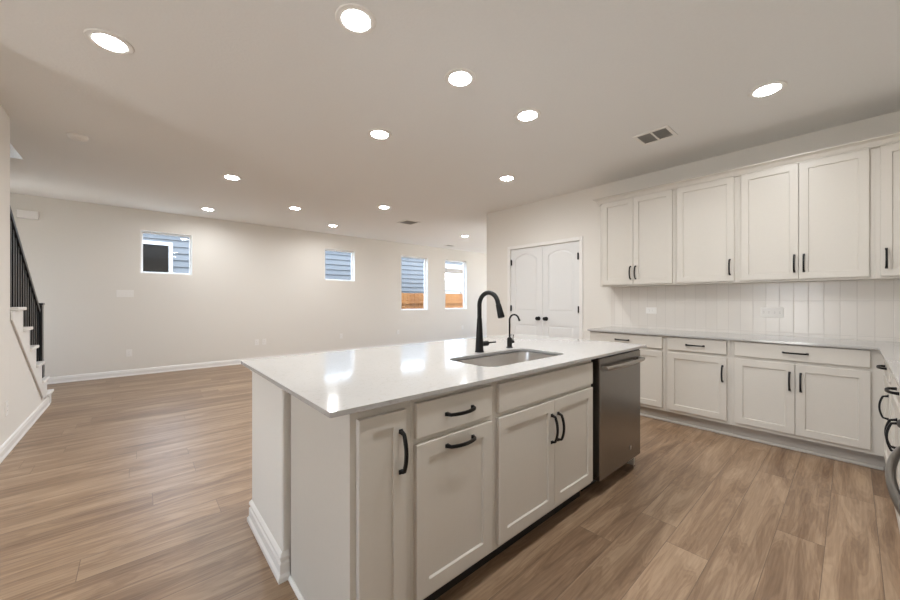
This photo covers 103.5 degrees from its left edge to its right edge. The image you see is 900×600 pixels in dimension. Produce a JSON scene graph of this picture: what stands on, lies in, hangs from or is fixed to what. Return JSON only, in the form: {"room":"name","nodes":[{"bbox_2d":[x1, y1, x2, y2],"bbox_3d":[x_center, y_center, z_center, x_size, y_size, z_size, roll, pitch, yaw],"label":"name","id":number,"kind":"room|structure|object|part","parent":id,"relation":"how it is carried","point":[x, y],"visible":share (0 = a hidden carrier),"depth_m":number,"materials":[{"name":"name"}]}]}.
{"room":"kitchen","nodes":[
{"label":"kitchen","id":0,"kind":"room"},
{"bbox_2d":[0,104,9,445],"bbox_3d":[-3.299,-0.150,2.427,0.120,2.800,1.443,0,0,-41],"label":"wall","id":1,"kind":"structure","parent":0,"point":[4,118],"depth_m":2.88,"materials":[{"name":"paint"}]},
{"bbox_2d":[0,397,49,463],"bbox_3d":[-3.796,1.199,3.099,0.022,0.102,3.110,0,0,-41],"label":"baseboard","id":2,"kind":"structure","parent":1,"relation":"attached to","point":[11,442],"depth_m":3.26,"materials":[{"name":"white paint"}]},
{"bbox_2d":[10,193,486,376],"bbox_3d":[-2.457,-0.150,8.572,11.850,2.800,0.150,0,0,-41],"label":"wall","id":3,"kind":"structure","parent":0,"point":[249,282],"depth_m":6.67,"materials":[{"name":"paint"}]},
{"bbox_2d":[16,210,38,219],"bbox_3d":[-6.161,-1.255,5.175,0.210,0.116,0.046,0,0,-41],"label":"door chime","id":4,"kind":"object","parent":3,"relation":"attached to","point":[24,214],"visible":1,"depth_m":5.16,"materials":[{"name":"white plastic"}]},
{"bbox_2d":[116,290,133,296],"bbox_3d":[-5.388,-0.122,5.882,0.208,0.102,0.008,0,0,-41],"label":"light switch","id":5,"kind":"object","parent":3,"relation":"attached to","point":[119,293],"visible":1,"depth_m":5.88,"materials":[{"name":"white plastic"}]},
{"bbox_2d":[126,349,131,356],"bbox_3d":[-5.352,0.871,5.914,0.074,0.118,0.008,0,0,-41],"label":"wall outlet","id":6,"kind":"object","parent":3,"relation":"attached to","point":[128,352],"visible":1,"depth_m":5.92,"materials":[{"name":"white plastic"}]},
{"bbox_2d":[140,230,192,274],"bbox_3d":[-5.026,-0.836,6.301,0.723,0.739,0.140,0,0,-41],"label":"window","id":7,"kind":"structure","parent":3,"relation":"in","point":[190,237],"depth_m":6.31,"materials":[{"name":"white paint"}]},
{"bbox_2d":[47,336,486,383],"bbox_3d":[-2.400,1.199,8.507,11.550,0.102,0.022,0,0,-41],"label":"baseboard","id":8,"kind":"structure","parent":3,"relation":"attached to","point":[111,374],"depth_m":6.22,"materials":[{"name":"white paint"}]},
{"bbox_2d":[325,248,354,281],"bbox_3d":[-2.632,-0.838,8.411,0.749,0.744,0.140,0,0,-41],"label":"window","id":9,"kind":"structure","parent":3,"relation":"in","point":[326,249],"depth_m":8.60,"materials":[{"name":"white paint"}]},
{"bbox_2d":[401,255,427,310],"bbox_3d":[-1.015,-0.483,9.836,0.908,1.490,0.140,0,0,-41],"label":"window","id":10,"kind":"structure","parent":3,"relation":"in","point":[406,256],"depth_m":10.11,"materials":[{"name":"white paint"}]},
{"bbox_2d":[445,259,466,308],"bbox_3d":[0.144,-0.491,10.858,0.903,1.498,0.140,0,0,-41],"label":"window","id":11,"kind":"structure","parent":3,"relation":"in","point":[463,262],"depth_m":11.13,"materials":[{"name":"white paint"}]},
{"bbox_2d":[252,372,290,574],"bbox_3d":[-0.044,0.802,2.588,2.383,0.895,0.562,0,0,-41],"label":"wall","id":12,"kind":"structure","parent":0,"point":[271,405],"depth_m":1.70,"materials":[{"name":"paint"}]},
{"bbox_2d":[247,500,289,583],"bbox_3d":[-0.052,1.188,2.582,2.403,0.124,0.602,0,0,-41],"label":"baseboard","id":13,"kind":"structure","parent":12,"relation":"attached to","point":[278,561],"depth_m":1.70,"materials":[{"name":"white paint"}]},
{"bbox_2d":[241,334,645,417],"bbox_3d":[0.162,0.345,2.345,2.476,0.018,1.232,0,0,-41],"label":"countertop","id":14,"kind":"structure","parent":12,"relation":"on","point":[337,383],"depth_m":1.76,"materials":[{"name":"white stone"}]},
{"bbox_2d":[475,290,504,352],"bbox_3d":[0.297,0.135,2.301,0.181,0.402,0.236,0,0,-41],"label":"kitchen faucet","id":15,"kind":"object","parent":14,"relation":"on","point":[480,343],"visible":1,"depth_m":2.31,"materials":[{"name":"black metal"}]},
{"bbox_2d":[455,351,557,366],"bbox_3d":[0.359,0.455,2.149,0.780,0.202,0.410,0,0,-41],"label":"sink","id":16,"kind":"object","parent":14,"relation":"in","point":[503,359],"visible":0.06,"depth_m":2.38,"materials":[{"name":"silver metal"}]},
{"bbox_2d":[506,314,520,347],"bbox_3d":[0.447,0.214,2.526,0.067,0.244,0.115,0,0,-18],"label":"filter faucet","id":17,"kind":"object","parent":14,"relation":"on","point":[510,340],"visible":1,"depth_m":2.54,"materials":[{"name":"black metal"}]},
{"bbox_3d":[0.458,0.179,2.518,0.015,0.174,0.102,0,0,-41],"label":"spout","id":18,"kind":"part","parent":17,"relation":"part of","materials":[{"name":"black metal"}]},
{"bbox_2d":[0,0,899,253],"bbox_3d":[-0.355,-1.625,4.486,14.100,0.150,9.060,0,0,-41],"label":"ceiling","id":19,"kind":"structure","parent":0,"point":[277,96],"depth_m":2.72,"materials":[{"name":"paint"}]},
{"bbox_2d":[66,132,88,141],"bbox_3d":[-3.496,-1.530,3.331,0.144,0.040,0.144,0,0,-41],"label":"smoke detector","id":20,"kind":"object","parent":19,"relation":"attached to","point":[74,136],"visible":1,"depth_m":3.30,"materials":[{"name":"white plastic"}]},
{"bbox_2d":[83,28,134,54],"bbox_3d":[-2.036,-1.542,2.124,0.222,0.014,0.222,0,0,-41],"label":"recessed light","id":21,"kind":"object","parent":19,"relation":"in","point":[106,40],"visible":1,"depth_m":2.11,"materials":[{"name":"white paint"}]},
{"bbox_2d":[200,207,214,210],"bbox_3d":[-4.086,-1.542,5.989,0.222,0.014,0.222,0,0,-41],"label":"recessed light","id":22,"kind":"object","parent":19,"relation":"in","point":[202,208],"visible":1,"depth_m":5.97,"materials":[{"name":"white paint"}]},
{"bbox_2d":[221,174,241,179],"bbox_3d":[-2.732,-1.542,4.444,0.222,0.014,0.222,0,0,-41],"label":"recessed light","id":23,"kind":"object","parent":19,"relation":"in","point":[227,176],"visible":1,"depth_m":4.42,"materials":[{"name":"white paint"}]},
{"bbox_2d":[288,206,301,209],"bbox_3d":[-2.589,-1.542,5.924,0.222,0.014,0.222,0,0,-41],"label":"recessed light","id":24,"kind":"object","parent":19,"relation":"in","point":[289,207],"visible":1,"depth_m":5.90,"materials":[{"name":"white paint"}]},
{"bbox_2d":[335,3,376,34],"bbox_3d":[-0.518,-1.542,1.956,0.222,0.014,0.222,0,0,-41],"label":"recessed light","id":25,"kind":"object","parent":19,"relation":"in","point":[354,18],"visible":1,"depth_m":1.94,"materials":[{"name":"white paint"}]},
{"bbox_2d":[368,128,391,139],"bbox_3d":[-0.653,-1.542,3.297,0.222,0.014,0.222,0,0,-41],"label":"recessed light","id":26,"kind":"object","parent":19,"relation":"in","point":[376,133],"visible":1,"depth_m":3.28,"materials":[{"name":"white paint"}]},
{"bbox_2d":[377,205,390,208],"bbox_3d":[-1.090,-1.542,5.864,0.222,0.014,0.222,0,0,-41],"label":"recessed light","id":27,"kind":"object","parent":19,"relation":"in","point":[380,206],"visible":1,"depth_m":5.84,"materials":[{"name":"white paint"}]},
{"bbox_2d":[397,220,420,224],"bbox_3d":[-0.813,-1.546,7.002,0.330,0.008,0.330,0,0,-41],"label":"ceiling vent","id":28,"kind":"object","parent":19,"relation":"in","point":[408,222],"visible":1,"depth_m":7.01,"materials":[{"name":"white plastic"}]},
{"bbox_2d":[444,68,475,87],"bbox_3d":[0.070,-1.542,2.468,0.222,0.014,0.222,0,0,-41],"label":"recessed light","id":29,"kind":"object","parent":19,"relation":"in","point":[456,77],"visible":1,"depth_m":2.45,"materials":[{"name":"white paint"}]},
{"bbox_2d":[498,175,515,180],"bbox_3d":[0.718,-1.542,4.479,0.222,0.014,0.222,0,0,-41],"label":"recessed light","id":30,"kind":"object","parent":19,"relation":"in","point":[504,177],"visible":1,"depth_m":4.45,"materials":[{"name":"white paint"}]},
{"bbox_2d":[514,108,540,121],"bbox_3d":[0.647,-1.542,2.963,0.222,0.014,0.222,0,0,-41],"label":"recessed light","id":31,"kind":"object","parent":19,"relation":"in","point":[528,114],"visible":1,"depth_m":2.94,"materials":[{"name":"white paint"}]},
{"bbox_2d":[632,125,677,145],"bbox_3d":[1.924,-1.546,3.329,0.270,0.008,0.300,0,0,-41],"label":"ceiling vent","id":32,"kind":"object","parent":19,"relation":"in","point":[665,132],"visible":1,"depth_m":3.32,"materials":[{"name":"white plastic"}]},
{"bbox_2d":[747,80,787,98],"bbox_3d":[2.326,-1.542,2.602,0.222,0.014,0.222,0,0,-41],"label":"recessed light","id":33,"kind":"object","parent":19,"relation":"in","point":[769,88],"visible":1,"depth_m":2.58,"materials":[{"name":"white paint"}]},
{"bbox_2d":[0,364,899,599],"bbox_3d":[-0.355,1.310,4.486,14.100,0.120,9.060,0,0,-41],"label":"floor","id":34,"kind":"structure","parent":0,"point":[135,487],"depth_m":2.02,"materials":[{"name":"brown wood"}]},
{"bbox_2d":[10,307,53,435],"bbox_3d":[-4.747,0.653,3.329,1.170,1.193,1.827,0,0,-41],"label":"staircase","id":35,"kind":"structure","parent":34,"relation":"on","point":[28,389],"depth_m":3.31,"materials":[{"name":"paint"}]},
{"bbox_2d":[10,206,44,377],"bbox_3d":[-4.283,-0.028,3.551,0.104,1.830,1.512,0,0,-41],"label":"stair railing","id":36,"kind":"object","parent":35,"relation":"on","point":[22,291],"visible":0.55,"depth_m":3.57,"materials":[{"name":"black metal"}]},
{"bbox_3d":[-4.251,-0.402,3.515,0.068,1.081,1.415,0,0,-41],"label":"handrail","id":37,"kind":"part","parent":36,"relation":"part of","materials":[{"name":"black metal"}]},
{"bbox_3d":[-4.749,0.456,4.079,0.104,0.862,0.104,0,0,-41],"label":"newel post","id":38,"kind":"part","parent":36,"relation":"part of","materials":[{"name":"black paint"}]},
{"bbox_2d":[288,395,409,599],"bbox_3d":[-0.418,0.802,1.427,0.250,0.896,0.662,0,0,-41],"label":"base cabinet","id":39,"kind":"object","parent":34,"relation":"on","point":[350,473],"visible":0.95,"depth_m":1.24,"materials":[{"name":"beige paint"}]},
{"bbox_3d":[-0.528,1.241,1.372,0.012,0.018,0.600,0,0,-41],"label":"shoe molding","id":40,"kind":"part","parent":39,"relation":"part of","materials":[{"name":"white paint"}]},
{"bbox_3d":[-0.518,0.802,1.374,0.006,0.896,0.590,0,0,-41],"label":"panel","id":41,"kind":"part","parent":39,"relation":"part of","materials":[{"name":"beige paint"}]},
{"bbox_3d":[-0.240,0.745,1.239,0.232,0.781,0.020,0,0,-41],"label":"frame","id":42,"kind":"part","parent":39,"relation":"part of","materials":[{"name":"beige paint"}]},
{"bbox_3d":[-0.232,0.750,1.219,0.185,0.722,0.020,0,0,-41],"label":"door","id":43,"kind":"part","parent":39,"relation":"part of","materials":[{"name":"beige paint"}]},
{"bbox_3d":[-0.162,0.533,1.241,0.015,0.159,0.043,0,0,-41],"label":"handle","id":44,"kind":"part","parent":39,"relation":"part of","materials":[{"name":"black metal"}]},
{"bbox_2d":[410,382,492,599],"bbox_3d":[-0.148,0.801,1.652,0.451,0.895,0.642,0,0,-41],"label":"base cabinet","id":45,"kind":"object","parent":34,"relation":"on","point":[451,433],"visible":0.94,"depth_m":1.42,"materials":[{"name":"beige paint"}]},
{"bbox_3d":[0.027,0.445,1.447,0.412,0.132,0.020,0,0,-41],"label":"drawer","id":46,"kind":"part","parent":45,"relation":"part of","materials":[{"name":"beige paint"}]},
{"bbox_3d":[0.053,0.446,1.430,0.159,0.015,0.043,0,0,-41],"label":"handle","id":47,"kind":"part","parent":45,"relation":"part of","materials":[{"name":"black metal"}]},
{"bbox_3d":[0.054,0.571,1.431,0.159,0.015,0.043,0,0,-41],"label":"handle","id":48,"kind":"part","parent":45,"relation":"part of","materials":[{"name":"black metal"}]},
{"bbox_2d":[481,360,592,565],"bbox_3d":[0.365,0.801,2.104,0.914,0.895,0.642,0,0,-41],"label":"base cabinet","id":49,"kind":"object","parent":34,"relation":"on","point":[543,420],"visible":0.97,"depth_m":1.82,"materials":[{"name":"beige paint"}]},
{"bbox_3d":[0.386,0.822,1.763,0.451,0.578,0.020,0,0,-41],"label":"door","id":50,"kind":"part","parent":49,"relation":"part of","materials":[{"name":"beige paint"}]},
{"bbox_3d":[0.553,0.680,1.871,0.015,0.159,0.043,0,0,-41],"label":"handle","id":51,"kind":"part","parent":49,"relation":"part of","materials":[{"name":"black metal"}]},
{"bbox_3d":[0.600,0.682,1.912,0.015,0.159,0.043,0,0,-41],"label":"handle","id":52,"kind":"part","parent":49,"relation":"part of","materials":[{"name":"black metal"}]},
{"bbox_3d":[0.716,0.822,2.055,0.424,0.578,0.020,0,0,-41],"label":"door","id":53,"kind":"part","parent":49,"relation":"part of","materials":[{"name":"beige paint"}]},
{"bbox_2d":[580,349,644,490],"bbox_3d":[0.993,0.797,2.639,0.650,0.881,0.669,0,0,-41],"label":"dishwasher","id":54,"kind":"object","parent":34,"relation":"on","point":[616,377],"visible":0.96,"depth_m":2.36,"materials":[{"name":"silver metal"}]},
{"bbox_3d":[0.935,1.194,2.705,0.650,0.088,0.495,0,0,-41],"label":"toe panel","id":55,"kind":"part","parent":54,"relation":"part of","materials":[{"name":"black metal"}]},
{"bbox_3d":[1.162,0.751,2.457,0.638,0.773,0.057,0,0,-41],"label":"door","id":56,"kind":"part","parent":54,"relation":"part of","materials":[{"name":"silver metal"}]},
{"bbox_3d":[1.203,0.426,2.416,0.612,0.026,0.057,0,0,-41],"label":"handle","id":57,"kind":"part","parent":54,"relation":"part of","materials":[{"name":"silver metal"}]},
{"bbox_2d":[590,331,667,418],"bbox_3d":[2.137,0.803,4.114,0.637,0.892,0.809,0,0,-41],"label":"base cabinet","id":58,"kind":"object","parent":34,"relation":"on","point":[653,368],"visible":0.32,"depth_m":3.74,"materials":[{"name":"beige paint"}]},
{"bbox_3d":[1.934,0.430,3.941,0.020,0.129,0.765,0,0,-41],"label":"drawer","id":59,"kind":"part","parent":58,"relation":"part of","materials":[{"name":"beige paint"}]},
{"bbox_3d":[2.061,0.811,3.797,0.020,0.578,0.381,0,0,-41],"label":"door","id":60,"kind":"part","parent":58,"relation":"part of","materials":[{"name":"beige paint"}]},
{"bbox_2d":[627,457,634,464],"bbox_3d":[1.216,0.801,2.910,0.020,0.895,0.562,0,0,-41],"label":"end panel","id":61,"kind":"object","parent":34,"relation":"on","point":[632,461],"visible":0.14,"depth_m":2.70,"materials":[{"name":"beige paint"}]},
{"bbox_2d":[666,336,732,433],"bbox_3d":[2.582,0.803,3.610,0.637,0.892,0.534,0,0,-41],"label":"base cabinet","id":62,"kind":"object","parent":34,"relation":"on","point":[698,370],"visible":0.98,"depth_m":3.42,"materials":[{"name":"beige paint"}]},
{"bbox_3d":[2.354,0.431,3.419,0.043,0.015,0.159,0,0,-41],"label":"handle","id":63,"kind":"part","parent":62,"relation":"part of","materials":[{"name":"black metal"}]},
{"bbox_3d":[2.381,0.430,3.434,0.020,0.129,0.480,0,0,-41],"label":"drawer","id":64,"kind":"part","parent":62,"relation":"part of","materials":[{"name":"beige paint"}]},
{"bbox_3d":[2.381,0.811,3.434,0.020,0.578,0.480,0,0,-41],"label":"door","id":65,"kind":"part","parent":62,"relation":"part of","materials":[{"name":"beige paint"}]},
{"bbox_3d":[2.497,0.672,3.257,0.043,0.159,0.015,0,0,-41],"label":"handle","id":66,"kind":"part","parent":62,"relation":"part of","materials":[{"name":"black metal"}]},
{"bbox_2d":[640,413,882,470],"bbox_3d":[2.454,1.240,3.448,0.016,0.019,2.228,0,0,-41],"label":"baseboard","id":67,"kind":"structure","parent":34,"relation":"on","point":[641,414],"depth_m":3.06,"materials":[{"name":"white wood"}]},
{"bbox_2d":[731,340,885,469],"bbox_3d":[3.057,0.803,3.071,0.637,0.892,0.901,0,0,-41],"label":"base cabinet","id":68,"kind":"object","parent":34,"relation":"on","point":[818,399],"visible":0.98,"depth_m":2.85,"materials":[{"name":"beige paint"}]},
{"bbox_3d":[2.707,0.811,3.064,0.020,0.578,0.392,0,0,-41],"label":"door","id":69,"kind":"part","parent":68,"relation":"part of","materials":[{"name":"beige paint"}]},
{"bbox_3d":[2.793,0.665,2.921,0.043,0.159,0.015,0,0,-41],"label":"handle","id":70,"kind":"part","parent":68,"relation":"part of","materials":[{"name":"black metal"}]},
{"bbox_3d":[2.815,0.430,2.896,0.043,0.015,0.159,0,0,-41],"label":"handle","id":71,"kind":"part","parent":68,"relation":"part of","materials":[{"name":"black metal"}]},
{"bbox_3d":[2.837,0.665,2.871,0.043,0.159,0.015,0,0,-41],"label":"handle","id":72,"kind":"part","parent":68,"relation":"part of","materials":[{"name":"black metal"}]},
{"bbox_3d":[2.840,0.430,2.913,0.020,0.129,0.793,0,0,-41],"label":"drawer","id":73,"kind":"part","parent":68,"relation":"part of","materials":[{"name":"beige paint"}]},
{"bbox_3d":[2.970,0.811,2.765,0.020,0.578,0.398,0,0,-41],"label":"door","id":74,"kind":"part","parent":68,"relation":"part of","materials":[{"name":"beige paint"}]},
{"bbox_2d":[876,360,893,462],"bbox_3d":[3.061,0.803,2.132,0.721,0.892,0.637,0,0,-41],"label":"base cabinet","id":75,"kind":"object","parent":34,"relation":"on","point":[887,378],"visible":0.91,"depth_m":2.33,"materials":[{"name":"beige paint"}]},
{"bbox_3d":[2.890,0.444,2.377,0.159,0.015,0.043,0,0,-41],"label":"handle","id":76,"kind":"part","parent":75,"relation":"part of","materials":[{"name":"black metal"}]},
{"bbox_3d":[2.694,0.660,2.204,0.015,0.159,0.043,0,0,-41],"label":"handle","id":77,"kind":"part","parent":75,"relation":"part of","materials":[{"name":"black metal"}]},
{"bbox_3d":[2.882,0.430,2.330,0.535,0.129,0.020,0,0,-41],"label":"drawer","id":78,"kind":"part","parent":75,"relation":"part of","materials":[{"name":"beige paint"}]},
{"bbox_3d":[2.882,0.811,2.330,0.535,0.578,0.020,0,0,-41],"label":"door","id":79,"kind":"part","parent":75,"relation":"part of","materials":[{"name":"beige paint"}]},
{"bbox_2d":[884,373,899,531],"bbox_3d":[2.208,0.803,1.381,1.549,0.892,0.637,0,0,-41],"label":"base cabinet","id":80,"kind":"object","parent":34,"relation":"on","point":[893,423],"visible":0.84,"depth_m":1.77,"materials":[{"name":"beige paint"}]},
{"bbox_2d":[587,326,899,387],"bbox_3d":[1.985,0.346,2.625,2.869,0.020,2.871,0,0,-41],"label":"countertop","id":81,"kind":"structure","parent":80,"relation":"on","point":[890,351],"depth_m":3.08,"materials":[{"name":"white stone"}]},
{"bbox_3d":[2.215,0.665,1.782,0.015,0.159,0.043,0,0,-41],"label":"handle","id":82,"kind":"part","parent":80,"relation":"part of","materials":[{"name":"black metal"}]},
{"bbox_3d":[2.159,0.665,1.732,0.015,0.159,0.043,0,0,-41],"label":"handle","id":83,"kind":"part","parent":80,"relation":"part of","materials":[{"name":"black metal"}]},
{"bbox_3d":[2.185,0.444,1.756,0.159,0.015,0.043,0,0,-41],"label":"handle","id":84,"kind":"part","parent":80,"relation":"part of","materials":[{"name":"black metal"}]},
{"bbox_3d":[2.207,0.430,1.735,0.915,0.129,0.020,0,0,-41],"label":"drawer","id":85,"kind":"part","parent":80,"relation":"part of","materials":[{"name":"beige paint"}]},
{"bbox_3d":[2.379,0.811,1.887,0.455,0.578,0.020,0,0,-41],"label":"door","id":86,"kind":"part","parent":80,"relation":"part of","materials":[{"name":"beige paint"}]},
{"bbox_3d":[2.034,0.811,1.583,0.455,0.578,0.020,0,0,-41],"label":"door","id":87,"kind":"part","parent":80,"relation":"part of","materials":[{"name":"beige paint"}]},
{"bbox_2d":[885,446,899,514],"bbox_3d":[1.316,0.792,0.625,0.756,0.914,0.694,0,0,-41],"label":"range","id":88,"kind":"object","parent":34,"relation":"on","point":[893,459],"visible":1,"depth_m":0.89,"materials":[{"name":"silver metal"}]},
{"bbox_2d":[487,111,899,341],"bbox_3d":[2.427,-0.150,4.385,0.120,2.800,5.230,0,0,-41],"label":"wall","id":89,"kind":"structure","parent":0,"point":[573,214],"depth_m":4.85,"materials":[{"name":"paint"}]},
{"bbox_2d":[510,246,542,335],"bbox_3d":[1.205,0.197,5.672,0.105,2.082,0.614,0,0,-41],"label":"door","id":90,"kind":"structure","parent":89,"relation":"in","point":[526,263],"depth_m":5.67,"materials":[{"name":"white paint"}]},
{"bbox_2d":[507,236,582,338],"bbox_3d":[1.453,0.175,5.478,0.136,2.150,1.336,0,0,-41],"label":"trim","id":91,"kind":"structure","parent":89,"relation":"attached to","point":[580,239],"depth_m":5.24,"materials":[{"name":"white paint"}]},
{"bbox_2d":[543,241,578,338],"bbox_3d":[1.614,0.197,5.208,0.105,2.082,0.614,0,0,-41],"label":"door","id":92,"kind":"structure","parent":89,"relation":"in","point":[560,261],"depth_m":5.21,"materials":[{"name":"white paint"}]},
{"bbox_2d":[600,189,682,286],"bbox_3d":[2.247,-0.697,4.214,0.375,1.046,0.819,0,0,-41],"label":"upper cabinet","id":93,"kind":"object","parent":89,"relation":"attached to","point":[637,234],"visible":0.99,"depth_m":4.08,"materials":[{"name":"beige paint"}]},
{"bbox_3d":[2.016,-0.696,4.270,0.020,1.009,0.360,0,0,-41],"label":"door","id":94,"kind":"part","parent":93,"relation":"part of","materials":[{"name":"beige paint"}]},
{"bbox_3d":[2.269,-0.696,3.982,0.020,1.009,0.400,0,0,-41],"label":"door","id":95,"kind":"part","parent":93,"relation":"part of","materials":[{"name":"beige paint"}]},
{"bbox_2d":[593,132,899,205],"bbox_3d":[2.899,-1.233,3.470,0.379,0.066,2.930,0,0,-41],"label":"crown molding","id":96,"kind":"structure","parent":93,"relation":"attached to","point":[892,138],"depth_m":3.24,"materials":[{"name":"beige paint"}]},
{"bbox_2d":[646,307,656,313],"bbox_3d":[2.425,0.117,4.277,0.008,0.074,0.118,0,0,-41],"label":"wall outlet","id":97,"kind":"object","parent":89,"relation":"attached to","point":[650,310],"visible":1,"depth_m":4.27,"materials":[{"name":"white plastic"}]},
{"bbox_2d":[675,176,742,284],"bbox_3d":[2.694,-0.697,3.706,0.375,1.046,0.533,0,0,-41],"label":"upper cabinet","id":98,"kind":"object","parent":89,"relation":"attached to","point":[706,214],"visible":0.96,"depth_m":3.60,"materials":[{"name":"beige paint"}]},
{"bbox_3d":[2.708,-0.328,3.439,0.043,0.159,0.015,0,0,-41],"label":"handle","id":99,"kind":"part","parent":98,"relation":"part of","materials":[{"name":"black metal"}]},
{"bbox_2d":[611,279,899,341],"bbox_3d":[3.056,0.079,3.574,0.008,0.514,2.863,0,0,-41],"label":"backsplash","id":100,"kind":"structure","parent":89,"relation":"attached to","point":[863,309],"depth_m":3.46,"materials":[{"name":"white tile"}]},
{"bbox_2d":[761,307,782,317],"bbox_3d":[3.143,0.114,3.463,0.008,0.100,0.165,0,0,-41],"label":"wall outlet","id":101,"kind":"object","parent":89,"relation":"attached to","point":[770,312],"visible":1,"depth_m":3.46,"materials":[{"name":"white plastic"}]},
{"bbox_2d":[738,148,874,283],"bbox_3d":[3.151,-0.697,3.187,0.375,1.046,0.847,0,0,-41],"label":"upper cabinet","id":102,"kind":"object","parent":89,"relation":"attached to","point":[814,220],"visible":0.99,"depth_m":3.04,"materials":[{"name":"beige paint"}]},
{"bbox_3d":[2.916,-0.696,3.249,0.020,1.009,0.394,0,0,-41],"label":"door","id":103,"kind":"part","parent":102,"relation":"part of","materials":[{"name":"beige paint"}]},
{"bbox_3d":[3.007,-0.328,3.101,0.043,0.159,0.015,0,0,-41],"label":"handle","id":104,"kind":"part","parent":102,"relation":"part of","materials":[{"name":"black metal"}]},
{"bbox_3d":[3.046,-0.328,3.056,0.043,0.159,0.015,0,0,-41],"label":"handle","id":105,"kind":"part","parent":102,"relation":"part of","materials":[{"name":"black metal"}]},
{"bbox_3d":[3.180,-0.696,2.950,0.020,1.009,0.396,0,0,-41],"label":"door","id":106,"kind":"part","parent":102,"relation":"part of","materials":[{"name":"beige paint"}]},
{"bbox_2d":[874,142,899,279],"bbox_3d":[3.651,-0.697,2.621,0.375,1.046,0.662,0,0,-41],"label":"upper cabinet","id":107,"kind":"object","parent":89,"relation":"attached to","point":[887,157],"visible":0.99,"depth_m":2.73,"materials":[{"name":"beige paint"}]},
{"bbox_3d":[3.345,-0.328,2.717,0.043,0.159,0.015,0,0,-41],"label":"handle","id":108,"kind":"part","parent":107,"relation":"part of","materials":[{"name":"black metal"}]},
{"label":"outside","id":109,"kind":"structure","parent":0,"visible":0},
{"bbox_3d":[-12.026,1.435,34.816,52.000,0.130,51.860,0,0,-41],"label":"ground","id":110,"kind":"structure","parent":109,"visible":0},
{"bbox_2d":[143,233,462,292],"bbox_3d":[-5.562,-0.380,12.360,26.000,3.500,5.100,0,0,-41],"label":"neighbor house","id":111,"kind":"structure","parent":110,"relation":"on","point":[161,253],"depth_m":10.68,"materials":[{"name":"blue"}]},
{"bbox_3d":[-6.919,-0.650,7.865,1.070,1.250,0.010,0,0,-41],"label":"pane","id":112,"kind":"part","parent":111,"relation":"part of","materials":[{"name":"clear glass"}]},
{"bbox_2d":[401,292,462,308],"bbox_3d":[0.944,0.534,13.302,13.008,1.672,0.110,0,0,-41],"label":"fence","id":113,"kind":"object","parent":110,"relation":"on","point":[408,300],"visible":0.03,"depth_m":11.61,"materials":[{"name":"orange wood"}]},
{"bbox_3d":[0.958,0.045,13.280,13.000,0.090,0.039,0,0,-41],"label":"rail","id":114,"kind":"part","parent":113,"relation":"part of","materials":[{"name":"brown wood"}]},
{"bbox_2d":[445,281,462,293],"bbox_3d":[-1.299,-0.630,46.843,12.800,4.000,7.000,0,0,-41],"label":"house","id":115,"kind":"structure","parent":110,"relation":"on","point":[451,287],"depth_m":45.16,"materials":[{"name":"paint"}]}
]}

